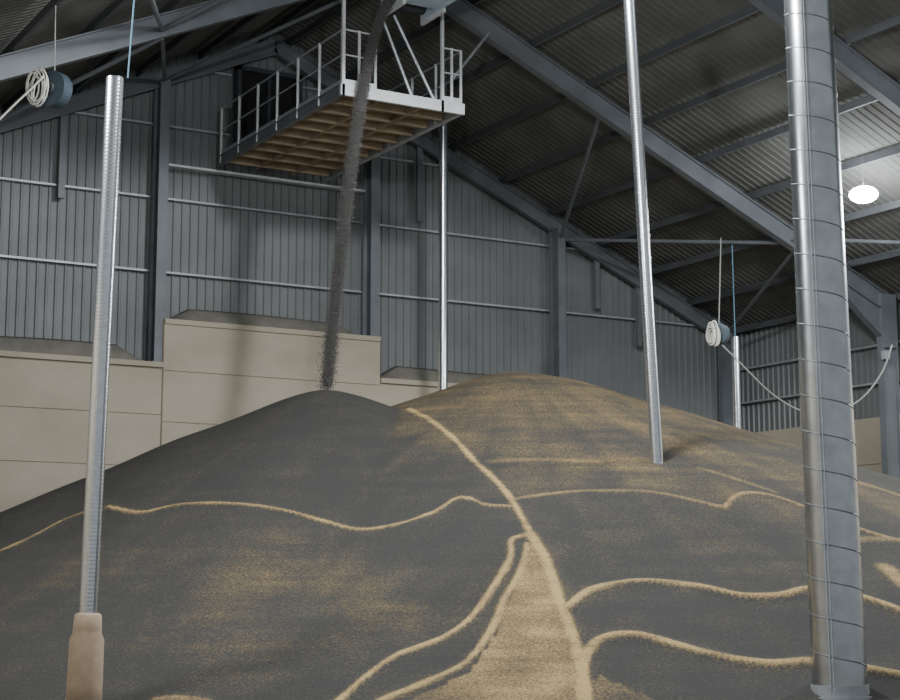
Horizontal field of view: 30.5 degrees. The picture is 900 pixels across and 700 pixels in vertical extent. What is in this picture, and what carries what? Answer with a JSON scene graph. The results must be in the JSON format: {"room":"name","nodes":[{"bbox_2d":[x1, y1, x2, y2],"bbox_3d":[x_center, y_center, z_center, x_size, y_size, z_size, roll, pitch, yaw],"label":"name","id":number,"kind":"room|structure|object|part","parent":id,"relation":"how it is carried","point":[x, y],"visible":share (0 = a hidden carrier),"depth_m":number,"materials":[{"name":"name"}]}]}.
{"room":"farm building","nodes":[
{"label":"farm building","id":0,"kind":"room"},
{"bbox_2d":[0,33,729,511],"bbox_3d":[-3.992,-0.267,37.000,27.240,14.611,0.900,5,-10,-30],"label":"wall","id":1,"kind":"structure","parent":0,"point":[209,374],"depth_m":36.99,"materials":[{"name":"metal"}]},
{"bbox_2d":[0,336,142,360],"bbox_3d":[-8.554,-0.089,34.237,4.850,0.420,0.550,5,-10,-30],"label":"grain dust","id":2,"kind":"object","parent":1,"relation":"on","point":[7,343],"visible":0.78,"depth_m":34.36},
{"bbox_2d":[72,112,230,136],"bbox_3d":[-6.644,-4.996,36.411,3.840,0.045,0.100,5,-10,-30],"label":"wall rail","id":3,"kind":"object","parent":1,"relation":"attached to","point":[75,113],"visible":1,"depth_m":36.40,"materials":[{"name":"grey metal"}]},
{"bbox_2d":[147,79,170,361],"bbox_3d":[-6.327,-2.803,35.879,0.320,6.266,0.480,5,-10,-30],"label":"post","id":4,"kind":"object","parent":1,"relation":"on","point":[162,95],"visible":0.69,"depth_m":35.80,"materials":[{"name":"metal"}]},
{"bbox_2d":[169,163,364,193],"bbox_3d":[-4.153,-3.885,37.446,4.900,0.050,0.200,5,-10,-30],"label":"beam","id":5,"kind":"structure","parent":4,"relation":"attached to","point":[174,166],"depth_m":37.30,"materials":[{"name":"grey metal"}]},
{"bbox_2d":[212,72,231,76],"bbox_3d":[-5.266,-6.267,37.400,0.658,0.045,0.100,5,-10,-30],"label":"wall rail","id":6,"kind":"object","parent":1,"relation":"attached to","point":[216,73],"visible":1,"depth_m":37.43,"materials":[{"name":"grey metal"}]},
{"bbox_2d":[169,309,356,334],"bbox_3d":[-4.094,-0.636,36.919,4.850,0.378,0.550,5,-10,-30],"label":"grain dust","id":7,"kind":"object","parent":1,"relation":"on","point":[189,314],"visible":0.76,"depth_m":36.68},
{"bbox_2d":[233,65,302,143],"bbox_3d":[-4.144,-5.306,37.577,1.600,2.150,0.220,5,-10,-30],"label":"trim","id":8,"kind":"structure","parent":1,"relation":"attached to","point":[238,69],"depth_m":37.40,"materials":[{"name":"metal"}]},
{"bbox_2d":[241,71,295,138],"bbox_3d":[-4.159,-5.278,37.599,1.400,2.000,0.080,5,-10,-30],"label":"door","id":9,"kind":"structure","parent":1,"relation":"in","point":[287,99],"depth_m":37.53,"materials":[{"name":"black metal"}]},
{"bbox_2d":[0,177,577,250],"bbox_3d":[-4.107,-3.152,37.622,17.200,0.045,0.100,5,-10,-30],"label":"wall rail","id":10,"kind":"object","parent":1,"relation":"attached to","point":[1,178],"visible":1,"depth_m":37.60,"materials":[{"name":"grey metal"}]},
{"bbox_2d":[303,86,323,91],"bbox_3d":[-3.129,-6.089,38.621,1.078,0.045,0.100,5,-10,-30],"label":"wall rail","id":11,"kind":"object","parent":1,"relation":"attached to","point":[304,87],"visible":0.36,"depth_m":38.52,"materials":[{"name":"grey metal"}]},
{"bbox_2d":[0,255,695,326],"bbox_3d":[-4.107,-1.519,37.384,24.700,0.045,0.100,5,-10,-30],"label":"wall rail","id":12,"kind":"object","parent":1,"relation":"attached to","point":[1,256],"visible":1,"depth_m":37.83,"materials":[{"name":"grey metal"}]},
{"bbox_2d":[362,156,380,336],"bbox_3d":[-1.841,-2.973,38.521,0.320,5.465,0.480,5,-10,-30],"label":"post","id":13,"kind":"object","parent":1,"relation":"on","point":[371,169],"visible":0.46,"depth_m":38.38,"materials":[{"name":"metal"}]},
{"bbox_2d":[380,156,449,168],"bbox_3d":[-1.751,-4.588,39.206,4.260,0.045,0.100,5,-10,-30],"label":"wall rail","id":14,"kind":"object","parent":1,"relation":"attached to","point":[381,157],"visible":0.36,"depth_m":39.56,"materials":[{"name":"grey metal"}]},
{"bbox_2d":[380,366,484,382],"bbox_3d":[0.397,0.668,39.349,4.880,0.399,0.550,5,-10,-30],"label":"grain dust","id":15,"kind":"object","parent":1,"relation":"on","point":[397,372],"visible":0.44,"depth_m":38.70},
{"bbox_2d":[549,226,566,377],"bbox_3d":[2.662,-0.996,40.861,0.320,4.127,0.480,5,-10,-30],"label":"post","id":16,"kind":"object","parent":1,"relation":"on","point":[557,245],"visible":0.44,"depth_m":40.83,"materials":[{"name":"metal"}]},
{"bbox_2d":[0,0,899,326],"bbox_3d":[2.043,-5.973,27.269,28.040,6.267,25.200,5,-10,-30],"label":"ceiling","id":17,"kind":"structure","parent":0,"point":[752,44],"depth_m":35.94,"materials":[{"name":"grey metal"}]},
{"bbox_2d":[127,0,134,77],"bbox_3d":[-3.676,-4.651,19.426,0.169,3.001,0.019,0,-8,0],"label":"cord","id":18,"kind":"object","parent":17,"relation":"hanging from","point":[133,0],"visible":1,"depth_m":19.27,"materials":[{"name":"blue plastic"}]},
{"bbox_2d":[218,0,489,180],"bbox_3d":[-2.058,-5.747,35.054,3.593,2.854,6.200,5,-10,-30],"label":"walkway","id":19,"kind":"object","parent":17,"relation":"hanging from","point":[309,138],"visible":0.94,"depth_m":33.73,"materials":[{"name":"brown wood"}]},
{"bbox_3d":[-5.080,-4.771,36.672,0.052,1.270,0.060,5,-10,-30],"label":"post","id":20,"kind":"part","parent":19,"relation":"part of","materials":[{"name":"grey metal"}]},
{"bbox_3d":[-4.576,-4.897,35.808,0.052,1.270,0.060,5,-10,-30],"label":"post","id":21,"kind":"part","parent":19,"relation":"part of","materials":[{"name":"grey metal"}]},
{"bbox_3d":[-4.072,-5.023,34.944,0.052,1.270,0.060,5,-10,-30],"label":"post","id":22,"kind":"part","parent":19,"relation":"part of","materials":[{"name":"grey metal"}]},
{"bbox_3d":[-3.568,-5.149,34.080,0.052,1.270,0.060,5,-10,-30],"label":"post","id":23,"kind":"part","parent":19,"relation":"part of","materials":[{"name":"grey metal"}]},
{"bbox_3d":[-3.570,-5.757,34.173,0.036,0.031,6.100,5,-10,-30],"label":"rail","id":24,"kind":"part","parent":19,"relation":"part of","materials":[{"name":"grey metal"}]},
{"bbox_3d":[-3.570,-5.263,34.101,0.032,0.028,6.100,5,-10,-30],"label":"rail","id":25,"kind":"part","parent":19,"relation":"part of","materials":[{"name":"grey metal"}]},
{"bbox_3d":[-3.064,-5.275,33.216,0.052,1.270,0.060,5,-10,-30],"label":"post","id":26,"kind":"part","parent":19,"relation":"part of","materials":[{"name":"grey metal"}]},
{"bbox_3d":[-2.559,-5.401,32.352,0.052,1.270,0.060,5,-10,-30],"label":"post","id":27,"kind":"part","parent":19,"relation":"part of","materials":[{"name":"grey metal"}]},
{"bbox_3d":[-1.742,-6.113,31.732,0.700,0.031,0.036,5,-10,-30],"label":"rail","id":28,"kind":"part","parent":19,"relation":"part of","materials":[{"name":"grey metal"}]},
{"bbox_3d":[-1.742,-5.505,31.644,0.052,1.270,0.060,5,-10,-30],"label":"post","id":29,"kind":"part","parent":19,"relation":"part of","materials":[{"name":"grey metal"}]},
{"bbox_3d":[-1.439,-5.479,31.817,0.052,1.270,0.060,5,-10,-30],"label":"post","id":30,"kind":"part","parent":19,"relation":"part of","materials":[{"name":"grey metal"}]},
{"bbox_3d":[-0.795,-5.086,34.512,0.052,1.270,0.060,5,-10,-30],"label":"post","id":31,"kind":"part","parent":19,"relation":"part of","materials":[{"name":"grey metal"}]},
{"bbox_2d":[381,0,455,25],"bbox_3d":[2.888,-8.012,25.784,0.940,1.300,15.300,5,-10,-30],"label":"conveyor","id":32,"kind":"object","parent":19,"relation":"attached to","point":[428,10],"visible":0.84,"depth_m":31.74,"materials":[{"name":"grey metal"}]},
{"bbox_3d":[-1.301,-5.568,35.469,0.036,0.031,6.100,5,-10,-30],"label":"rail","id":33,"kind":"part","parent":19,"relation":"part of","materials":[{"name":"grey metal"}]},
{"bbox_3d":[-0.290,-5.212,33.648,0.052,1.270,0.060,5,-10,-30],"label":"post","id":34,"kind":"part","parent":19,"relation":"part of","materials":[{"name":"grey metal"}]},
{"bbox_3d":[-1.301,-5.073,35.397,0.032,0.028,6.100,5,-10,-30],"label":"rail","id":35,"kind":"part","parent":19,"relation":"part of","materials":[{"name":"grey metal"}]},
{"bbox_3d":[0.033,-5.357,32.658,0.052,1.270,0.060,5,-10,-30],"label":"post","id":36,"kind":"part","parent":19,"relation":"part of","materials":[{"name":"grey metal"}]},
{"bbox_3d":[0.029,-5.966,32.744,0.450,0.031,0.036,5,-10,-30],"label":"rail","id":37,"kind":"part","parent":19,"relation":"part of","materials":[{"name":"grey metal"}]},
{"bbox_3d":[0.214,-5.338,32.784,0.052,1.270,0.060,5,-10,-30],"label":"post","id":38,"kind":"part","parent":19,"relation":"part of","materials":[{"name":"grey metal"}]},
{"bbox_2d":[424,0,622,97],"bbox_3d":[4.896,-7.197,29.083,0.060,0.160,24.750,5,-10,-30],"label":"purlin","id":39,"kind":"object","parent":17,"relation":"attached to","point":[607,4],"visible":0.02,"depth_m":34.01,"materials":[{"name":"metal"}]},
{"bbox_2d":[447,5,759,150],"bbox_3d":[6.152,-6.461,29.708,0.060,0.160,24.750,5,-10,-30],"label":"purlin","id":40,"kind":"object","parent":17,"relation":"attached to","point":[749,10],"visible":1,"depth_m":34.21,"materials":[{"name":"metal"}]},
{"bbox_2d":[498,15,899,183],"bbox_3d":[7.408,-5.725,30.334,0.060,0.160,24.750,5,-10,-30],"label":"purlin","id":41,"kind":"object","parent":17,"relation":"attached to","point":[892,22],"visible":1,"depth_m":34.17,"materials":[{"name":"metal"}]},
{"bbox_2d":[706,238,729,346],"bbox_3d":[4.988,-1.088,30.887,0.399,2.101,0.377,-4,-9,25],"label":"fan","id":42,"kind":"object","parent":17,"relation":"hanging from","point":[718,333],"visible":1,"depth_m":30.72,"materials":[{"name":"grey metal"}]},
{"bbox_2d":[547,84,899,214],"bbox_3d":[8.663,-4.989,30.959,0.060,0.160,24.750,5,-10,-30],"label":"purlin","id":43,"kind":"object","parent":17,"relation":"attached to","point":[867,99],"visible":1,"depth_m":35.86,"materials":[{"name":"metal"}]},
{"bbox_2d":[595,145,899,245],"bbox_3d":[9.919,-4.253,31.584,0.060,0.160,24.750,5,-10,-30],"label":"purlin","id":44,"kind":"object","parent":17,"relation":"attached to","point":[895,150],"visible":0.56,"depth_m":36.92,"materials":[{"name":"metal"}]},
{"bbox_2d":[652,199,899,274],"bbox_3d":[11.175,-3.517,32.210,0.060,0.160,24.750,5,-10,-30],"label":"purlin","id":45,"kind":"object","parent":17,"relation":"attached to","point":[895,204],"visible":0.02,"depth_m":39.43,"materials":[{"name":"metal"}]},
{"bbox_2d":[686,248,899,304],"bbox_3d":[12.431,-2.781,32.835,0.060,0.160,24.750,5,-10,-30],"label":"purlin","id":46,"kind":"object","parent":17,"relation":"attached to","point":[892,253],"visible":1,"depth_m":40.42,"materials":[{"name":"metal"}]},
{"bbox_2d":[730,292,899,333],"bbox_3d":[13.686,-2.045,33.460,0.060,0.160,24.750,5,-10,-30],"label":"purlin","id":47,"kind":"object","parent":17,"relation":"attached to","point":[791,318],"visible":0.33,"depth_m":42.73,"materials":[{"name":"metal"}]},
{"bbox_2d":[849,158,877,202],"bbox_3d":[8.461,-3.484,33.801,0.584,0.953,0.584,5,-10,-30],"label":"lamp","id":48,"kind":"object","parent":17,"relation":"hanging from","point":[864,193],"visible":1,"depth_m":33.57,"materials":[{"name":"white"}]},
{"bbox_2d":[736,300,899,472],"bbox_3d":[13.289,2.235,33.683,0.470,8.701,23.000,5,-10,-30],"label":"wall","id":49,"kind":"structure","parent":0,"point":[777,343],"depth_m":42.15,"materials":[{"name":"metal"}]},
{"bbox_2d":[740,340,899,370],"bbox_3d":[13.319,-0.879,34.155,0.100,0.050,22.800,5,-10,-30],"label":"wall rail","id":50,"kind":"object","parent":49,"relation":"attached to","point":[870,346],"visible":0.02,"depth_m":42.20,"materials":[{"name":"grey metal"}]},
{"bbox_2d":[741,378,899,404],"bbox_3d":[13.319,0.012,34.025,0.100,0.050,22.800,5,-10,-30],"label":"wall rail","id":51,"kind":"object","parent":49,"relation":"attached to","point":[877,383],"visible":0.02,"depth_m":42.09,"materials":[{"name":"grey metal"}]},
{"bbox_3d":[2.561,4.512,18.457,35.350,0.200,38.200,5,-10,-30],"label":"floor","id":52,"kind":"structure","parent":0,"visible":0},
{"bbox_2d":[0,39,733,425],"bbox_3d":[-4.017,-0.087,37.018,26.590,14.260,0.160,5,-10,-30],"label":"frame","id":53,"kind":"object","parent":52,"relation":"on","point":[92,98],"visible":0.47,"depth_m":40.00,"materials":[{"name":"paint"}]},
{"bbox_2d":[57,114,67,198],"bbox_3d":[-8.273,-4.165,35.199,0.140,1.900,0.100,5,-10,-30],"label":"strut","id":54,"kind":"object","parent":53,"relation":"attached to","point":[63,119],"visible":1,"depth_m":35.15,"materials":[{"name":"paint"}]},
{"bbox_2d":[416,146,422,222],"bbox_3d":[-0.739,-3.999,39.571,0.140,1.900,0.100,5,-10,-30],"label":"strut","id":55,"kind":"object","parent":53,"relation":"attached to","point":[419,152],"visible":1,"depth_m":39.53,"materials":[{"name":"paint"}]},
{"bbox_2d":[593,260,600,308],"bbox_3d":[3.721,-1.682,41.835,0.140,1.300,0.100,5,-10,-30],"label":"strut","id":56,"kind":"object","parent":53,"relation":"attached to","point":[596,265],"visible":1,"depth_m":41.79,"materials":[{"name":"paint"}]},
{"bbox_2d":[635,287,642,346],"bbox_3d":[4.847,-0.873,42.374,0.140,1.600,0.100,5,-10,-30],"label":"strut","id":57,"kind":"object","parent":53,"relation":"attached to","point":[638,309],"visible":0.93,"depth_m":42.32,"materials":[{"name":"paint"}]},
{"bbox_2d":[0,372,899,699],"bbox_3d":[1.798,2.649,26.451,26.450,5.914,22.200,5,-10,-30],"label":"heap","id":58,"kind":"object","parent":52,"relation":"on","point":[505,535],"visible":0.91,"depth_m":22.13,"materials":[{"name":"food"}]},
{"bbox_2d":[66,75,123,699],"bbox_3d":[-4.032,0.530,18.677,0.425,7.475,0.404,5,-10,-30],"label":"metal pole","id":59,"kind":"object","parent":58,"relation":"in","point":[86,641],"visible":1,"depth_m":18.54,"materials":[{"name":"silver metal"}]},
{"bbox_2d":[313,0,395,389],"bbox_3d":[-1.727,-3.075,31.023,1.629,7.782,0.527,-1,-8,10],"label":"grain","id":60,"kind":"object","parent":58,"relation":"on","point":[337,281],"visible":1,"depth_m":30.96,"materials":[{"name":"grey"}]},
{"bbox_2d":[439,48,446,389],"bbox_3d":[-0.150,-2.204,35.690,0.196,9.126,0.198,5,-10,-30],"label":"duct","id":61,"kind":"object","parent":58,"relation":"in","point":[443,128],"visible":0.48,"depth_m":35.61,"materials":[{"name":"silver metal"}]},
{"bbox_2d":[623,0,662,463],"bbox_3d":[3.063,-1.763,26.102,0.530,8.081,0.193,0,-8,0],"label":"metal pole","id":62,"kind":"object","parent":58,"relation":"on","point":[639,169],"visible":0.97,"depth_m":26.04,"materials":[{"name":"silver metal"}]},
{"bbox_2d":[731,336,741,428],"bbox_3d":[5.771,1.325,33.154,0.166,3.211,0.167,5,-10,-30],"label":"duct","id":63,"kind":"object","parent":58,"relation":"on","point":[736,391],"visible":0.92,"depth_m":33.19,"materials":[{"name":"silver metal"}]},
{"bbox_2d":[731,245,735,335],"bbox_3d":[5.760,-1.203,33.524,0.037,1.899,0.022,0,-8,0],"label":"cord","id":64,"kind":"object","parent":63,"relation":"attached to","point":[731,245],"visible":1,"depth_m":33.51,"materials":[{"name":"blue plastic"}]},
{"bbox_2d":[784,0,872,699],"bbox_3d":[4.233,-0.264,18.483,0.732,8.600,0.729,5,-10,-30],"label":"spiral duct","id":65,"kind":"object","parent":58,"relation":"on","point":[837,629],"visible":1,"depth_m":18.21,"materials":[{"name":"silver metal"}]},
{"bbox_2d":[0,0,899,477],"bbox_3d":[-1.107,-0.840,32.034,26.610,14.310,0.210,5,-10,-30],"label":"frame","id":66,"kind":"object","parent":52,"relation":"on","point":[876,308],"visible":0.76,"depth_m":34.95,"materials":[{"name":"paint"}]},
{"bbox_2d":[2,0,127,113],"bbox_3d":[-3.244,-6.613,24.248,0.060,0.160,24.750,5,-10,-30],"label":"purlin","id":67,"kind":"object","parent":66,"relation":"attached to","point":[113,7],"visible":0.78,"depth_m":29.55,"materials":[{"name":"metal"}]},
{"bbox_2d":[0,38,163,121],"bbox_3d":[-7.989,-4.801,31.864,6.372,1.488,0.090,-5,-10,31],"label":"brace","id":68,"kind":"object","parent":66,"relation":"attached to","point":[146,45],"visible":0.65,"depth_m":31.03,"materials":[{"name":"paint"}]},
{"bbox_2d":[72,0,184,94],"bbox_3d":[-1.989,-7.140,25.058,0.060,0.160,24.750,5,-10,-30],"label":"purlin","id":69,"kind":"object","parent":66,"relation":"attached to","point":[172,4],"visible":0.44,"depth_m":33.29,"materials":[{"name":"metal"}]},
{"bbox_2d":[149,0,163,31],"bbox_3d":[-4.891,-5.765,26.986,0.090,1.289,6.647,1,-8,-7],"label":"brace","id":70,"kind":"object","parent":66,"relation":"attached to","point":[152,2],"visible":1,"depth_m":28.51,"materials":[{"name":"paint"}]},
{"bbox_2d":[160,38,166,81],"bbox_3d":[-5.780,-5.853,33.306,0.090,1.089,5.996,1,-8,-9],"label":"brace","id":71,"kind":"object","parent":66,"relation":"attached to","point":[162,43],"visible":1,"depth_m":33.05,"materials":[{"name":"paint"}]},
{"bbox_2d":[164,0,224,30],"bbox_3d":[-2.639,-6.715,28.438,6.646,1.189,0.090,-6,-10,36],"label":"brace","id":72,"kind":"object","parent":66,"relation":"attached to","point":[215,2],"visible":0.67,"depth_m":29.84,"materials":[{"name":"paint"}]},
{"bbox_2d":[167,0,341,79],"bbox_3d":[-3.875,-6.585,34.524,6.066,0.889,0.090,-6,-10,37],"label":"brace","id":73,"kind":"object","parent":66,"relation":"attached to","point":[336,2],"visible":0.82,"depth_m":34.62,"materials":[{"name":"paint"}]},
{"bbox_2d":[559,118,599,237],"bbox_3d":[2.966,-3.888,38.122,0.090,1.488,6.237,1,-8,-4],"label":"brace","id":74,"kind":"object","parent":66,"relation":"attached to","point":[595,128],"visible":1,"depth_m":37.80,"materials":[{"name":"paint"}]},
{"bbox_2d":[564,238,780,244],"bbox_3d":[5.218,-2.587,39.246,6.145,0.939,0.090,-6,-10,36],"label":"brace","id":75,"kind":"object","parent":66,"relation":"attached to","point":[565,239],"visible":1,"depth_m":39.09,"materials":[{"name":"paint"}]},
{"bbox_2d":[729,251,793,331],"bbox_3d":[7.538,-1.338,40.359,0.090,1.188,6.017,1,-8,-6],"label":"brace","id":76,"kind":"object","parent":66,"relation":"attached to","point":[791,254],"visible":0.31,"depth_m":39.91,"materials":[{"name":"paint"}]},
{"bbox_2d":[789,237,899,244],"bbox_3d":[10.222,-2.279,35.294,6.534,1.189,0.090,-7,-11,39],"label":"brace","id":77,"kind":"object","parent":66,"relation":"attached to","point":[870,241],"visible":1,"depth_m":36.11,"materials":[{"name":"paint"}]},
{"bbox_2d":[881,350,889,359],"bbox_3d":[10.102,0.117,38.207,0.160,0.200,0.170,5,-10,-30],"label":"junction box","id":78,"kind":"object","parent":66,"relation":"attached to","point":[884,354],"visible":0.68,"depth_m":38.17,"materials":[{"name":"grey plastic"}]},
{"bbox_2d":[721,345,892,410],"bbox_3d":[6.564,0.536,30.239,3.148,1.288,0.032,0,-8,0],"label":"cable","id":79,"kind":"object","parent":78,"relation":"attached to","point":[723,346],"visible":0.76,"depth_m":30.23,"materials":[{"name":"grey"}]},
{"bbox_2d":[747,0,899,115],"bbox_3d":[1.968,-1.608,26.764,26.610,14.310,0.210,5,-10,-30],"label":"frame","id":80,"kind":"object","parent":52,"relation":"on","point":[849,62],"visible":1,"depth_m":30.52,"materials":[{"name":"paint"}]},
{"bbox_2d":[0,0,63,54],"bbox_3d":[-4.500,-6.086,23.439,0.060,0.160,24.750,5,-10,-30],"label":"purlin","id":81,"kind":"object","parent":80,"relation":"on","point":[49,8],"visible":1,"depth_m":27.71,"materials":[{"name":"metal"}]},
{"bbox_2d":[25,5,72,108],"bbox_3d":[-6.387,-4.909,26.380,0.600,2.183,0.490,-4,-9,25],"label":"fan","id":82,"kind":"object","parent":81,"relation":"hanging from","point":[54,91],"visible":0.98,"depth_m":26.20,"materials":[{"name":"grey metal"}]},
{"bbox_2d":[0,75,44,119],"bbox_3d":[-6.954,-3.724,25.909,1.139,1.220,0.036,0,-8,0],"label":"power cable","id":83,"kind":"object","parent":82,"relation":"hanging from","point":[43,76],"visible":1,"depth_m":25.93,"materials":[{"name":"white plastic"}]},
{"bbox_3d":[-6.392,-4.175,26.247,0.252,0.248,0.048,-4,-9,25],"label":"motor","id":84,"kind":"part","parent":82,"relation":"part of","materials":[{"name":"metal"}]},
{"bbox_2d":[136,30,196,76],"bbox_3d":[-0.733,-7.666,25.867,0.060,0.160,24.750,5,-10,-30],"label":"purlin","id":85,"kind":"object","parent":80,"relation":"on","point":[180,38],"visible":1,"depth_m":35.09,"materials":[{"name":"metal"}]},
{"bbox_2d":[198,12,263,58],"bbox_3d":[0.523,-8.193,26.677,0.060,0.160,24.750,5,-10,-30],"label":"purlin","id":86,"kind":"object","parent":80,"relation":"on","point":[246,20],"visible":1,"depth_m":35.81,"materials":[{"name":"metal"}]},
{"bbox_2d":[258,0,319,42],"bbox_3d":[1.778,-8.720,27.486,0.060,0.160,24.750,5,-10,-30],"label":"purlin","id":87,"kind":"object","parent":80,"relation":"on","point":[307,4],"visible":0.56,"depth_m":36.43,"materials":[{"name":"metal"}]},
{"bbox_2d":[286,0,357,45],"bbox_3d":[2.385,-8.669,27.832,0.060,0.160,24.750,5,-10,-30],"label":"purlin","id":88,"kind":"object","parent":80,"relation":"on","point":[337,9],"visible":1,"depth_m":36.93,"materials":[{"name":"metal"}]},
{"bbox_2d":[345,0,483,79],"bbox_3d":[3.640,-7.933,28.458,0.060,0.160,24.750,5,-10,-30],"label":"purlin","id":89,"kind":"object","parent":80,"relation":"on","point":[435,24],"visible":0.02,"depth_m":36.08,"materials":[{"name":"metal"}]}
]}

